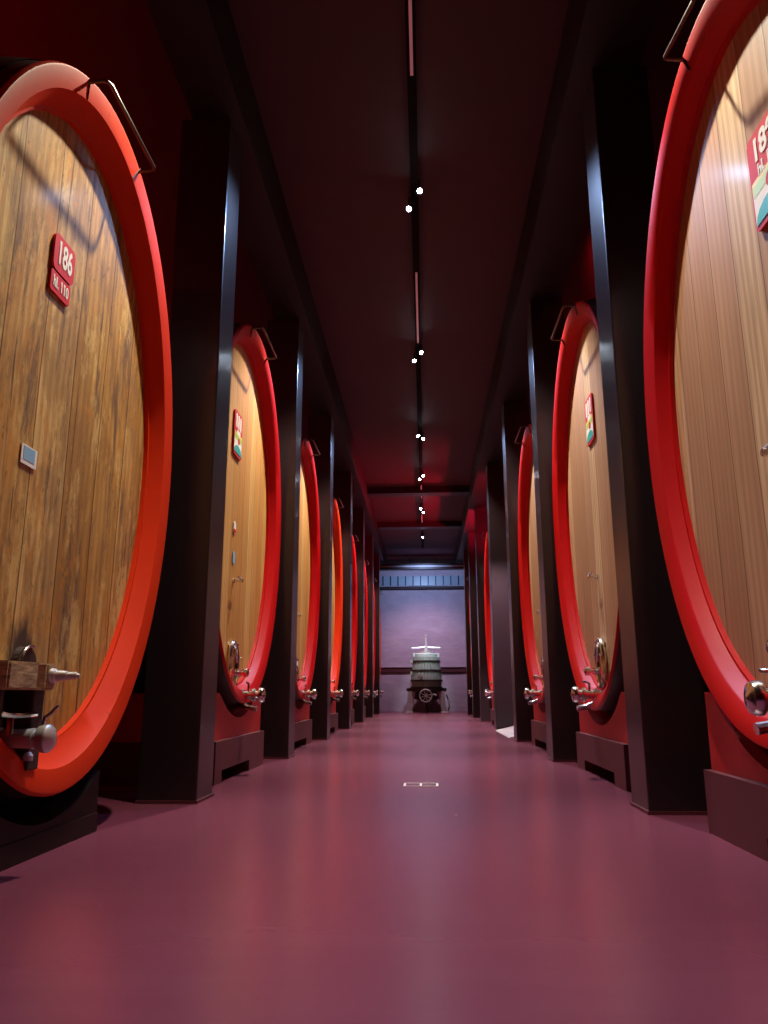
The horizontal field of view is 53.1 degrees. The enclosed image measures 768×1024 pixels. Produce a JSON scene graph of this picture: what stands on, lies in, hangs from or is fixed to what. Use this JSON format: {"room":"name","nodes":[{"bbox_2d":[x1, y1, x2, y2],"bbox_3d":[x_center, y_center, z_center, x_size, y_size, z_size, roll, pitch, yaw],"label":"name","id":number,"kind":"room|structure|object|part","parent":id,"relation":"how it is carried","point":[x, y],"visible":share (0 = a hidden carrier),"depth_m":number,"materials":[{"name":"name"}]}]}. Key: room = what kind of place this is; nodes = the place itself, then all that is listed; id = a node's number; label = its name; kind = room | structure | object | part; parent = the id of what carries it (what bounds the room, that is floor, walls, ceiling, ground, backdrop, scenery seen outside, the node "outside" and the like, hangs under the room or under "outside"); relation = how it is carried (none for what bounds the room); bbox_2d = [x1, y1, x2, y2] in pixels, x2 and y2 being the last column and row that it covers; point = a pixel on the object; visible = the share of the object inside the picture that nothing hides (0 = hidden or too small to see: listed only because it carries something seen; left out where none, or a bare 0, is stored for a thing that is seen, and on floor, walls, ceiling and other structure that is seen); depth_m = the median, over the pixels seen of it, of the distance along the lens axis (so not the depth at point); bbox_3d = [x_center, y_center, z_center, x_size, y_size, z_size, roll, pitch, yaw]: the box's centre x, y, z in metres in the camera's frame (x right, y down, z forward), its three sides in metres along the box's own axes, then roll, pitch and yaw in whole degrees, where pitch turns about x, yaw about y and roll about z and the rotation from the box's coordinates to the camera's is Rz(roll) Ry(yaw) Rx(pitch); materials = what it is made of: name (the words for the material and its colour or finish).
{"room":"wine cellar","nodes":[
{"label":"wine cellar","id":0,"kind":"room"},
{"bbox_2d":[0,0,705,555],"bbox_3d":[0.580,-1.677,11.806,8.640,0.120,27.060,-1,-13,3],"label":"ceiling","id":1,"kind":"structure","parent":0,"point":[328,78],"depth_m":6.34,"materials":[{"name":"red paint"}]},
{"bbox_2d":[145,0,386,563],"bbox_3d":[-0.781,-1.400,11.723,0.342,0.450,26.880,-1,-13,3],"label":"ceiling beam","id":2,"kind":"structure","parent":1,"relation":"attached to","point":[199,38],"depth_m":6.10,"materials":[{"name":"black paint"}]},
{"bbox_2d":[405,0,423,547],"bbox_3d":[0.498,-1.779,10.940,0.066,0.075,25.080,-1,-13,3],"label":"track","id":3,"kind":"object","parent":1,"relation":"attached to","point":[410,12],"visible":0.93,"depth_m":6.51,"materials":[{"name":"black metal"}]},
{"bbox_2d":[405,197,412,212],"bbox_3d":[0.222,-2.668,6.705,0.062,0.151,0.116,-3,-13,10],"label":"track spotlight","id":4,"kind":"object","parent":3,"relation":"attached to","point":[409,207],"visible":1,"depth_m":6.66,"materials":[{"name":"black metal"}]},
{"bbox_2d":[412,352,416,362],"bbox_3d":[0.389,-1.952,9.768,0.062,0.151,0.116,-3,-13,10],"label":"track spotlight","id":5,"kind":"object","parent":3,"relation":"attached to","point":[414,360],"visible":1,"depth_m":9.73,"materials":[{"name":"black metal"}]},
{"bbox_2d":[415,179,422,194],"bbox_3d":[0.296,-2.724,6.467,0.062,0.151,0.116,1,-13,-4],"label":"track spotlight","id":6,"kind":"object","parent":3,"relation":"attached to","point":[419,190],"visible":1,"depth_m":6.42,"materials":[{"name":"black metal"}]},
{"bbox_2d":[418,344,423,354],"bbox_3d":[0.457,-2.008,9.530,0.062,0.151,0.116,1,-13,-4],"label":"track spotlight","id":7,"kind":"object","parent":3,"relation":"attached to","point":[420,351],"visible":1,"depth_m":9.49,"materials":[{"name":"black metal"}]},
{"bbox_2d":[367,486,468,496],"bbox_3d":[0.731,-0.442,16.508,2.160,0.144,0.300,-1,-13,3],"label":"joist","id":8,"kind":"object","parent":1,"relation":"attached to","point":[410,491],"visible":1,"depth_m":16.39,"materials":[{"name":"black paint"}]},
{"bbox_2d":[377,521,461,529],"bbox_3d":[0.916,0.349,19.892,2.160,0.144,0.300,-1,-13,3],"label":"joist","id":9,"kind":"object","parent":1,"relation":"attached to","point":[426,524],"visible":0.93,"depth_m":19.77,"materials":[{"name":"black paint"}]},
{"bbox_2d":[454,0,661,562],"bbox_3d":[1.757,-1.437,11.594,0.420,0.450,26.880,-1,-13,3],"label":"ceiling beam","id":10,"kind":"structure","parent":1,"relation":"attached to","point":[596,33],"depth_m":6.17,"materials":[{"name":"black paint"}]},
{"bbox_2d":[380,563,463,570],"bbox_3d":[1.219,1.663,23.301,3.360,0.168,0.240,-1,-13,3],"label":"cross beam","id":11,"kind":"structure","parent":10,"relation":"attached to","point":[382,568],"depth_m":23.20,"materials":[{"name":"black metal"}]},
{"bbox_2d":[380,565,463,567],"bbox_3d":[1.211,1.629,23.158,3.240,0.059,0.059,-1,-13,3],"label":"conduit pipe","id":12,"kind":"object","parent":11,"relation":"attached to","point":[383,565],"visible":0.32,"depth_m":23.13,"materials":[{"name":"grey metal"}]},
{"bbox_2d":[0,711,767,1023],"bbox_3d":[0.594,3.172,10.672,8.640,0.120,27.060,-1,-13,3],"label":"floor","id":13,"kind":"structure","parent":0,"point":[313,886],"depth_m":2.26,"materials":[{"name":"red plastic"}]},
{"bbox_2d":[0,770,99,871],"bbox_3d":[-2.096,1.194,3.013,1.590,0.258,0.960,-1,-13,3],"label":"cradle","id":14,"kind":"object","parent":13,"relation":"on","point":[30,828],"visible":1,"depth_m":3.12,"materials":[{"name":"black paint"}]},
{"bbox_2d":[0,55,172,802],"bbox_3d":[-2.186,-0.391,3.389,2.139,3.294,2.307,-1,-13,3],"label":"wine cask","id":15,"kind":"object","parent":14,"relation":"on","point":[86,415],"visible":1,"depth_m":3.40,"materials":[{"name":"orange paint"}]},
{"bbox_3d":[-1.393,0.559,2.963,0.048,0.077,0.143,-1,-13,3],"label":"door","id":16,"kind":"part","parent":15,"relation":"part of","materials":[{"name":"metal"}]},
{"bbox_2d":[0,704,59,760],"bbox_3d":[-1.282,0.784,2.721,0.228,0.199,0.200,-1,-13,3],"label":"tap","id":17,"kind":"object","parent":15,"relation":"on","point":[19,734],"depth_m":2.71,"materials":[{"name":"silver metal"}]},
{"bbox_3d":[-1.402,-0.970,3.321,0.009,0.096,0.174,-1,-13,3],"label":"volume plate","id":18,"kind":"part","parent":15,"relation":"part of","materials":[{"name":"red plastic"}]},
{"bbox_3d":[-1.401,-1.103,3.358,0.012,0.168,0.186,-1,-13,3],"label":"number plate","id":19,"kind":"part","parent":15,"relation":"part of","materials":[{"name":"red plastic"}]},
{"bbox_2d":[90,693,263,785],"bbox_3d":[-1.874,1.698,5.907,1.602,0.594,1.560,-1,-13,3],"label":"cradle","id":20,"kind":"object","parent":13,"relation":"on","point":[238,740],"visible":0.37,"depth_m":5.20,"materials":[{"name":"red paint"}]},
{"bbox_2d":[132,317,280,711],"bbox_3d":[-1.978,-0.004,6.310,2.124,3.269,2.564,-1,-13,3],"label":"wine cask","id":21,"kind":"object","parent":20,"relation":"on","point":[252,521],"visible":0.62,"depth_m":6.55,"materials":[{"name":"red paint"}]},
{"bbox_3d":[-1.159,1.184,5.914,0.051,0.392,0.282,-1,-13,3],"label":"hatch frame","id":22,"kind":"part","parent":21,"relation":"part of","materials":[{"name":"silver metal"}]},
{"bbox_3d":[-1.087,1.234,5.898,0.099,0.066,0.066,-1,-13,3],"label":"clamp knob","id":23,"kind":"part","parent":21,"relation":"part of","materials":[{"name":"silver metal"}]},
{"bbox_3d":[-1.053,1.463,5.858,0.187,0.119,0.061,-5,-14,19],"label":"spout","id":24,"kind":"part","parent":21,"relation":"part of","materials":[{"name":"silver metal"}]},
{"bbox_2d":[135,118,240,803],"bbox_3d":[-1.198,-0.500,4.897,0.350,4.410,0.338,-1,-13,3],"label":"column","id":25,"kind":"structure","parent":13,"relation":"on","point":[178,734],"depth_m":4.69,"materials":[{"name":"paint"}]},
{"bbox_3d":[-1.193,1.638,4.396,0.350,0.018,0.338,-1,-13,3],"label":"trim","id":26,"kind":"part","parent":25,"relation":"part of","materials":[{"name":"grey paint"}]},
{"bbox_2d":[260,319,303,758],"bbox_3d":[-1.044,0.159,7.715,0.350,4.410,0.338,-1,-13,3],"label":"column","id":27,"kind":"structure","parent":13,"relation":"on","point":[286,336],"depth_m":7.55,"materials":[{"name":"paint"}]},
{"bbox_3d":[-1.038,2.297,7.214,0.350,0.018,0.338,-1,-13,3],"label":"trim","id":28,"kind":"part","parent":27,"relation":"part of","materials":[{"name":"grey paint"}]},
{"bbox_2d":[294,697,311,744],"bbox_3d":[-1.721,2.352,8.707,1.602,0.594,1.560,-1,-13,3],"label":"cradle","id":29,"kind":"object","parent":13,"relation":"on","point":[302,732],"visible":0.18,"depth_m":8.92,"materials":[{"name":"red paint"}]},
{"bbox_2d":[295,438,319,704],"bbox_3d":[-1.825,0.651,9.111,2.124,3.259,2.518,-1,-13,3],"label":"wine cask","id":30,"kind":"object","parent":29,"relation":"on","point":[308,602],"visible":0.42,"depth_m":9.71,"materials":[{"name":"red paint"}]},
{"bbox_3d":[-1.006,1.839,8.714,0.051,0.392,0.282,-1,-13,3],"label":"hatch frame","id":31,"kind":"part","parent":30,"relation":"part of","materials":[{"name":"silver metal"}]},
{"bbox_3d":[-0.900,2.117,8.658,0.187,0.119,0.061,-5,-14,19],"label":"spout","id":32,"kind":"part","parent":30,"relation":"part of","materials":[{"name":"silver metal"}]},
{"bbox_2d":[307,414,333,739],"bbox_3d":[-0.893,0.805,10.480,0.350,4.410,0.338,-1,-13,3],"label":"column","id":33,"kind":"structure","parent":13,"relation":"on","point":[320,426],"depth_m":10.35,"materials":[{"name":"paint"}]},
{"bbox_2d":[330,696,337,731],"bbox_3d":[-1.570,3.000,11.479,1.602,0.594,1.560,-1,-13,3],"label":"cradle","id":34,"kind":"object","parent":13,"relation":"on","point":[333,715],"visible":0.11,"depth_m":11.73,"materials":[{"name":"red paint"}]},
{"bbox_2d":[331,497,343,701],"bbox_3d":[-1.673,1.298,11.882,2.124,3.259,2.518,-1,-13,3],"label":"wine cask","id":35,"kind":"object","parent":34,"relation":"on","point":[337,564],"visible":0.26,"depth_m":12.70,"materials":[{"name":"paint"}]},
{"bbox_2d":[333,472,352,728],"bbox_3d":[-0.738,1.468,13.315,0.350,4.410,0.338,-1,-13,3],"label":"column","id":36,"kind":"structure","parent":13,"relation":"on","point":[342,481],"depth_m":13.21,"materials":[{"name":"paint"}]},
{"bbox_2d":[351,695,353,723],"bbox_3d":[-1.418,3.648,14.250,1.602,0.594,1.560,-1,-13,3],"label":"cradle","id":37,"kind":"object","parent":13,"relation":"on","point":[352,709],"visible":0.05,"depth_m":14.74,"materials":[{"name":"red paint"}]},
{"bbox_2d":[351,535,358,699],"bbox_3d":[-1.522,1.946,14.653,2.124,3.259,2.518,-1,-13,3],"label":"wine cask","id":38,"kind":"object","parent":37,"relation":"on","point":[354,569],"visible":0.15,"depth_m":15.55,"materials":[{"name":"red paint"}]},
{"bbox_2d":[352,508,364,721],"bbox_3d":[-0.588,2.109,16.058,0.350,4.410,0.338,-1,-13,3],"label":"column","id":39,"kind":"structure","parent":13,"relation":"on","point":[358,515],"depth_m":15.94,"materials":[{"name":"paint"}]},
{"bbox_2d":[364,535,373,717],"bbox_3d":[-0.435,2.763,18.858,0.350,4.410,0.338,-1,-13,3],"label":"column","id":40,"kind":"structure","parent":13,"relation":"on","point":[369,540],"depth_m":18.76,"materials":[{"name":"metal"}]},
{"bbox_2d":[373,554,379,713],"bbox_3d":[-0.288,3.390,21.542,0.350,4.410,0.338,-1,-13,3],"label":"column","id":41,"kind":"structure","parent":13,"relation":"on","point":[376,700],"depth_m":21.39,"materials":[{"name":"paint"}]},
{"bbox_2d":[403,783,438,786],"bbox_3d":[0.244,1.797,5.058,0.228,0.004,0.192,-1,-13,3],"label":"floor hatch","id":42,"kind":"object","parent":13,"relation":"on","point":[405,784],"visible":1,"depth_m":5.02,"materials":[{"name":"white metal"}]},
{"bbox_3d":[0.244,1.798,5.058,0.198,0.002,0.162,-1,-13,3],"label":"lid","id":43,"kind":"part","parent":42,"relation":"part of","materials":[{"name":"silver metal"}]},
{"bbox_2d":[406,634,449,712],"bbox_3d":[1.287,4.784,22.827,1.305,2.274,1.291,-1,-13,3],"label":"press","id":44,"kind":"object","parent":13,"relation":"on","point":[426,680],"visible":1,"depth_m":22.48,"materials":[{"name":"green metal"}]},
{"bbox_3d":[0.776,5.525,22.342,0.312,0.612,0.156,-1,-13,3],"label":"leg","id":45,"kind":"part","parent":44,"relation":"part of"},
{"bbox_3d":[1.259,4.184,23.018,0.432,0.096,0.432,-1,-13,3],"label":"nut plate","id":46,"kind":"part","parent":44,"relation":"part of","materials":[{"name":"silver metal"}]},
{"bbox_3d":[1.260,4.354,22.978,0.684,0.240,0.684,-1,-13,3],"label":"lid","id":47,"kind":"part","parent":44,"relation":"part of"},
{"bbox_2d":[406,688,446,700],"bbox_3d":[1.262,5.400,22.734,1.195,0.372,1.195,-1,-13,3],"label":"tray","id":48,"kind":"object","parent":44,"relation":"on","point":[437,693],"depth_m":22.34,"materials":[{"name":"black metal"}]},
{"bbox_2d":[411,657,441,686],"bbox_3d":[1.261,4.804,22.873,0.912,0.936,0.909,-1,-13,3],"label":"basket","id":49,"kind":"object","parent":44,"relation":"on","point":[426,671],"depth_m":22.54,"materials":[{"name":"grey wood"}]},
{"bbox_3d":[1.263,5.727,22.657,0.168,0.360,0.168,-1,-13,3],"label":"drain post","id":50,"kind":"part","parent":44,"relation":"part of","materials":[{"name":"black metal"}]},
{"bbox_3d":[1.710,5.511,22.294,0.312,0.612,0.156,-1,-13,3],"label":"leg","id":51,"kind":"part","parent":44,"relation":"part of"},
{"bbox_2d":[463,550,472,714],"bbox_3d":[2.385,3.228,20.878,0.350,4.410,0.338,-1,-13,3],"label":"column","id":52,"kind":"structure","parent":13,"relation":"on","point":[465,552],"depth_m":20.72,"materials":[{"name":"paint"}]},
{"bbox_2d":[468,532,479,717],"bbox_3d":[2.258,2.683,18.544,0.350,4.410,0.338,-1,-13,3],"label":"column","id":53,"kind":"structure","parent":13,"relation":"on","point":[471,535],"depth_m":18.39,"materials":[{"name":"paint"}]},
{"bbox_2d":[474,507,491,721],"bbox_3d":[2.117,2.083,15.977,0.350,4.410,0.338,-1,-13,3],"label":"column","id":54,"kind":"structure","parent":13,"relation":"on","point":[480,513],"depth_m":15.85,"materials":[{"name":"paint"}]},
{"bbox_2d":[490,698,493,723],"bbox_3d":[2.783,3.538,13.830,1.602,0.594,1.560,-1,-13,3],"label":"cradle","id":55,"kind":"object","parent":13,"relation":"on","point":[492,709],"visible":0.06,"depth_m":14.33,"materials":[{"name":"red paint"}]},
{"bbox_2d":[481,531,492,699],"bbox_3d":[2.877,1.851,14.219,2.124,3.259,2.518,-1,-13,3],"label":"wine cask","id":56,"kind":"object","parent":55,"relation":"on","point":[486,558],"visible":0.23,"depth_m":15.21,"materials":[{"name":"red paint"}]},
{"bbox_2d":[486,462,513,729],"bbox_3d":[1.942,1.333,12.769,0.350,4.410,0.338,-1,-13,3],"label":"column","id":57,"kind":"structure","parent":13,"relation":"on","point":[497,548],"depth_m":12.60,"materials":[{"name":"paint"}]},
{"bbox_2d":[496,726,513,737],"bbox_3d":[2.143,3.087,11.039,0.900,0.204,1.980,-1,-13,3],"label":"ramp","id":58,"kind":"object","parent":13,"relation":"on","point":[508,732],"visible":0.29,"depth_m":11.15,"materials":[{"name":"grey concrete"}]},
{"bbox_2d":[501,401,533,741],"bbox_3d":[1.790,0.685,9.997,0.350,4.410,0.338,-1,-13,3],"label":"column","id":59,"kind":"structure","parent":13,"relation":"on","point":[514,414],"depth_m":9.90,"materials":[{"name":"paint"}]},
{"bbox_3d":[1.796,2.823,9.497,0.350,0.018,0.338,-1,-13,3],"label":"trim","id":60,"kind":"part","parent":59,"relation":"part of","materials":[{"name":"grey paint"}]},
{"bbox_2d":[531,698,547,751],"bbox_3d":[2.473,2.215,8.171,1.602,0.594,1.560,-1,-13,3],"label":"cradle","id":61,"kind":"object","parent":13,"relation":"on","point":[538,725],"visible":0.17,"depth_m":8.53,"materials":[{"name":"red paint"}]},
{"bbox_2d":[515,424,544,704],"bbox_3d":[2.567,0.528,8.560,2.124,3.297,2.518,-1,-13,3],"label":"wine cask","id":62,"kind":"object","parent":61,"relation":"on","point":[527,529],"visible":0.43,"depth_m":9.34,"materials":[{"name":"red paint"}]},
{"bbox_3d":[1.651,2.030,8.318,0.187,0.119,0.061,-5,-14,19],"label":"spout","id":63,"kind":"part","parent":62,"relation":"part of","materials":[{"name":"silver metal"}]},
{"bbox_3d":[1.683,1.808,8.383,0.099,0.066,0.066,-1,-13,3],"label":"clamp knob","id":64,"kind":"part","parent":62,"relation":"part of","materials":[{"name":"silver metal"}]},
{"bbox_3d":[1.755,1.756,8.391,0.051,0.392,0.282,-1,-13,3],"label":"hatch frame","id":65,"kind":"part","parent":62,"relation":"part of","materials":[{"name":"red paint"}]},
{"bbox_2d":[526,300,579,761],"bbox_3d":[1.644,0.062,7.331,0.350,4.410,0.338,-1,-13,3],"label":"column","id":66,"kind":"structure","parent":13,"relation":"on","point":[562,715],"depth_m":7.19,"materials":[{"name":"paint"}]},
{"bbox_3d":[1.650,2.200,6.831,0.350,0.018,0.338,-1,-13,3],"label":"trim","id":67,"kind":"part","parent":66,"relation":"part of","materials":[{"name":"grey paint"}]},
{"bbox_2d":[576,692,631,791],"bbox_3d":[2.326,1.588,5.487,1.602,0.594,1.560,-1,-13,3],"label":"cradle","id":68,"kind":"object","parent":13,"relation":"on","point":[602,738],"visible":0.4,"depth_m":5.31,"materials":[{"name":"red paint"}]},
{"bbox_2d":[551,298,709,712],"bbox_3d":[2.421,-0.099,5.876,2.124,3.333,2.564,-1,-13,3],"label":"wine cask","id":69,"kind":"object","parent":68,"relation":"on","point":[582,515],"visible":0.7,"depth_m":6.19,"materials":[{"name":"red paint"}]},
{"bbox_3d":[1.504,1.403,5.634,0.187,0.119,0.061,-5,-14,19],"label":"spout","id":70,"kind":"part","parent":69,"relation":"part of","materials":[{"name":"silver metal"}]},
{"bbox_3d":[1.492,1.280,5.674,0.020,0.071,0.154,1,-13,-4],"label":"lever","id":71,"kind":"part","parent":69,"relation":"part of","materials":[{"name":"silver metal"}]},
{"bbox_3d":[1.537,1.181,5.699,0.099,0.066,0.066,-1,-13,3],"label":"clamp knob","id":72,"kind":"part","parent":69,"relation":"part of","materials":[{"name":"silver metal"}]},
{"bbox_3d":[1.608,1.128,5.707,0.051,0.392,0.282,-1,-13,3],"label":"hatch frame","id":73,"kind":"part","parent":69,"relation":"part of","materials":[{"name":"silver metal"}]},
{"bbox_2d":[582,66,711,814],"bbox_3d":[1.488,-0.608,4.466,0.350,4.410,0.338,-1,-13,3],"label":"column","id":74,"kind":"structure","parent":13,"relation":"on","point":[669,748],"depth_m":4.26,"materials":[{"name":"paint"}]},
{"bbox_3d":[1.494,1.530,3.966,0.350,0.018,0.338,-1,-13,3],"label":"trim","id":75,"kind":"part","parent":74,"relation":"part of","materials":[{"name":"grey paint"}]},
{"bbox_2d":[703,692,767,861],"bbox_3d":[2.168,0.913,2.599,1.602,0.594,1.560,-1,-13,3],"label":"cradle","id":76,"kind":"object","parent":13,"relation":"on","point":[736,785],"visible":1,"depth_m":3.08,"materials":[{"name":"red paint"}]},
{"bbox_2d":[643,0,767,748],"bbox_3d":[2.263,-0.651,2.959,2.124,3.218,2.410,-1,-13,3],"label":"wine cask","id":77,"kind":"object","parent":76,"relation":"on","point":[705,335],"visible":1,"depth_m":3.40,"materials":[{"name":"red paint"}]},
{"bbox_3d":[1.337,0.687,2.571,0.187,0.119,0.061,-5,-14,19],"label":"spout","id":78,"kind":"part","parent":77,"relation":"part of","materials":[{"name":"silver metal"}]},
{"bbox_3d":[1.324,0.565,2.611,0.020,0.071,0.154,1,-13,-4],"label":"lever","id":79,"kind":"part","parent":77,"relation":"part of","materials":[{"name":"silver metal"}]},
{"bbox_3d":[-1.265,4.302,17.050,1.602,0.594,1.560,-1,-13,3],"label":"cradle","id":80,"kind":"object","parent":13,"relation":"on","visible":0},
{"bbox_2d":[364,560,369,697],"bbox_3d":[-1.369,2.601,17.454,2.124,3.259,2.518,-1,-13,3],"label":"wine cask","id":81,"kind":"object","parent":80,"relation":"on","point":[366,692],"visible":0.18,"depth_m":18.39,"materials":[{"name":"red paint"}]},
{"bbox_3d":[-1.113,4.950,19.822,1.602,0.594,1.560,-1,-13,3],"label":"cradle","id":82,"kind":"object","parent":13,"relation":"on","visible":0},
{"bbox_2d":[373,578,377,696],"bbox_3d":[-1.217,3.248,20.225,2.124,3.259,2.518,-1,-13,3],"label":"wine cask","id":83,"kind":"object","parent":82,"relation":"on","point":[376,691],"visible":0.08,"depth_m":21.11,"materials":[{"name":"red paint"}]},
{"bbox_3d":[-0.967,5.577,22.505,1.602,0.594,1.560,-1,-13,3],"label":"cradle","id":84,"kind":"object","parent":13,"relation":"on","visible":0},
{"bbox_2d":[380,591,383,696],"bbox_3d":[-1.070,3.876,22.909,2.124,3.259,2.518,-1,-13,3],"label":"wine cask","id":85,"kind":"object","parent":84,"relation":"on","point":[382,691],"visible":0.09,"depth_m":23.87,"materials":[{"name":"paint"}]},
{"bbox_3d":[3.076,4.793,19.197,1.602,0.594,1.560,-1,-13,3],"label":"cradle","id":86,"kind":"object","parent":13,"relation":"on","visible":0},
{"bbox_2d":[467,577,471,696],"bbox_3d":[3.171,3.106,19.587,2.124,3.195,2.428,-1,-13,3],"label":"wine cask","id":87,"kind":"object","parent":86,"relation":"on","point":[469,691],"visible":0.09,"depth_m":20.55,"materials":[{"name":"red paint"}]},
{"bbox_2d":[380,556,466,711],"bbox_3d":[1.301,3.799,24.294,8.400,4.860,0.150,-1,-13,3],"label":"wall","id":88,"kind":"structure","parent":0,"point":[407,616],"depth_m":24.21,"materials":[{"name":"grey paint"}]},
{"bbox_2d":[387,559,453,563],"bbox_3d":[1.290,1.661,24.689,2.424,0.300,0.054,-1,-13,3],"label":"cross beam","id":89,"kind":"structure","parent":88,"relation":"in","point":[389,561],"depth_m":24.71,"materials":[{"name":"black metal"}]},
{"bbox_2d":[380,576,463,585],"bbox_3d":[1.291,2.197,24.560,3.150,0.300,0.060,-1,-13,3],"label":"window","id":90,"kind":"structure","parent":88,"relation":"in","point":[384,580],"depth_m":24.56,"materials":[{"name":"blue glass"}]},
{"bbox_2d":[380,586,463,589],"bbox_3d":[1.291,2.428,24.494,3.240,0.107,0.107,-1,-13,3],"label":"trim","id":91,"kind":"structure","parent":88,"relation":"attached to","point":[418,587],"depth_m":24.45,"materials":[{"name":"black paint"}]},
{"bbox_2d":[381,667,465,671],"bbox_3d":[1.298,4.914,23.925,3.480,0.144,0.060,-1,-13,3],"label":"trim","id":92,"kind":"structure","parent":88,"relation":"attached to","point":[394,669],"depth_m":23.91,"materials":[{"name":"black wood"}]},
{"bbox_2d":[381,666,465,667],"bbox_3d":[1.297,4.828,23.927,3.480,0.024,0.096,-1,-13,3],"label":"trim","id":93,"kind":"structure","parent":88,"relation":"attached to","point":[440,666],"depth_m":23.85,"materials":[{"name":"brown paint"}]}
]}

